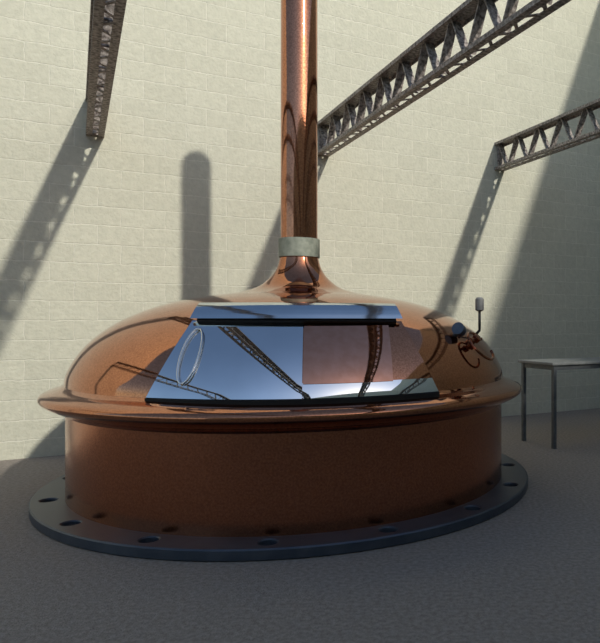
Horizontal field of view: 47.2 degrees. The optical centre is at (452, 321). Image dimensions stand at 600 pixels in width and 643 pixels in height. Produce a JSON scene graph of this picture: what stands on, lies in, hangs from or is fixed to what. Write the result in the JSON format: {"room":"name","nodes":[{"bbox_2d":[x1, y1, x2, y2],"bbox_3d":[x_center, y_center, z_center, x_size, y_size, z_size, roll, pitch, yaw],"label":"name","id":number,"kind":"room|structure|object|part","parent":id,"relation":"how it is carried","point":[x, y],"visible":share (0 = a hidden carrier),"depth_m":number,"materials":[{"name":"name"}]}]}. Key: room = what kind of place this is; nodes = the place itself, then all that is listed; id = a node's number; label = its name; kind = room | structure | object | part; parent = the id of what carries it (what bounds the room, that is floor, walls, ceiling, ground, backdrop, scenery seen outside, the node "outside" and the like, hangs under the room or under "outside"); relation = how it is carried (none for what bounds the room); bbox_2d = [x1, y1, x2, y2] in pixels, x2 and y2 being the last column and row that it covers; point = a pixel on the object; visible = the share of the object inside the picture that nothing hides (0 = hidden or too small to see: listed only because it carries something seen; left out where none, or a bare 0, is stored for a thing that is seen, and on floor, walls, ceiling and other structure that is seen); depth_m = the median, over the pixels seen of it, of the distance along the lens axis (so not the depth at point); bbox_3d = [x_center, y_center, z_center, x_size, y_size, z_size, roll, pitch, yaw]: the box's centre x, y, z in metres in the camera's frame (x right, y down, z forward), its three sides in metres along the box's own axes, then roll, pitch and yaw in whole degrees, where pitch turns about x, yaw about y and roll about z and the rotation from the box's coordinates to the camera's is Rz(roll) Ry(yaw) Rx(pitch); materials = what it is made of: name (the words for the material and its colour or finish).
{"room":"processing plant","nodes":[
{"label":"processing plant","id":0,"kind":"room"},
{"bbox_2d":[0,0,599,459],"bbox_3d":[-3.768,-2.150,5.925,14.500,6.700,0.300,0,0,-30],"label":"wall","id":1,"kind":"structure","parent":0,"point":[179,197],"depth_m":6.78,"materials":[{"name":"beige brick"}]},
{"bbox_2d":[86,0,126,136],"bbox_3d":[-0.536,-1.870,1.267,0.150,0.340,11.000,0,0,-30],"label":"roof truss","id":2,"kind":"object","parent":1,"relation":"attached to","point":[106,16],"visible":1,"depth_m":4.36,"materials":[{"name":"metal"}]},
{"bbox_2d":[318,0,570,156],"bbox_3d":[1.334,-1.960,2.347,0.150,0.340,11.000,0,0,-30],"label":"roof truss","id":3,"kind":"object","parent":1,"relation":"attached to","point":[445,31],"visible":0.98,"depth_m":4.96,"materials":[{"name":"metal"}]},
{"bbox_2d":[495,98,599,170],"bbox_3d":[3.335,-2.070,3.502,0.150,0.340,11.000,0,0,-30],"label":"roof truss","id":4,"kind":"object","parent":1,"relation":"attached to","point":[582,111],"visible":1,"depth_m":7.39,"materials":[{"name":"metal"}]},
{"bbox_2d":[0,408,599,642],"bbox_3d":[0.500,1.200,2.500,29.000,0.001,31.000,0,0,0],"label":"floor","id":5,"kind":"structure","parent":0,"point":[529,572],"depth_m":3.01,"materials":[{"name":"concrete"}]},
{"bbox_2d":[29,0,527,561],"bbox_3d":[-1.170,-0.775,5.000,3.460,3.950,3.460,0,0,33],"label":"kettle","id":6,"kind":"object","parent":5,"relation":"on","point":[297,414],"visible":1,"depth_m":3.66,"materials":[{"name":"metal"}]},
{"bbox_3d":[-1.429,0.191,3.593,0.118,0.313,0.241,0,0,0],"label":"handle","id":7,"kind":"part","parent":6,"relation":"part of","materials":[{"name":"silver metal"}]},
{"bbox_3d":[-1.220,0.203,3.604,0.850,0.418,0.354,0,0,0],"label":"door","id":8,"kind":"part","parent":6,"relation":"part of","materials":[{"name":"metal"}]},
{"bbox_3d":[-0.592,0.166,3.722,0.556,0.348,0.315,0,0,-22],"label":"panel","id":9,"kind":"part","parent":6,"relation":"part of","materials":[{"name":"orange metal"}]},
{"bbox_3d":[-0.435,0.370,3.641,0.805,0.084,0.085,0,0,-27],"label":"sill","id":10,"kind":"part","parent":6,"relation":"part of","materials":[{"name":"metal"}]},
{"bbox_3d":[0.168,0.002,4.691,0.064,0.239,0.020,0,0,13],"label":"lever","id":11,"kind":"part","parent":6,"relation":"part of","materials":[{"name":"black metal"}]},
{"bbox_3d":[0.185,0.164,4.374,0.188,0.190,0.234,0,0,0],"label":"handle","id":12,"kind":"part","parent":6,"relation":"part of","materials":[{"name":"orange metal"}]},
{"bbox_2d":[518,357,599,448],"bbox_3d":[1.309,0.793,6.683,1.200,0.814,0.560,0,0,-30],"label":"work table","id":13,"kind":"object","parent":5,"relation":"on","point":[555,364],"visible":1,"depth_m":6.35,"materials":[{"name":"paint"}]},
{"bbox_3d":[0.713,0.807,6.616,0.035,0.786,0.035,0,0,-30],"label":"leg","id":14,"kind":"part","parent":13,"relation":"part of","materials":[{"name":"metal"}]},
{"bbox_3d":[0.953,0.807,6.200,0.035,0.786,0.035,0,0,-30],"label":"leg","id":15,"kind":"part","parent":13,"relation":"part of","materials":[{"name":"metal"}]}
]}

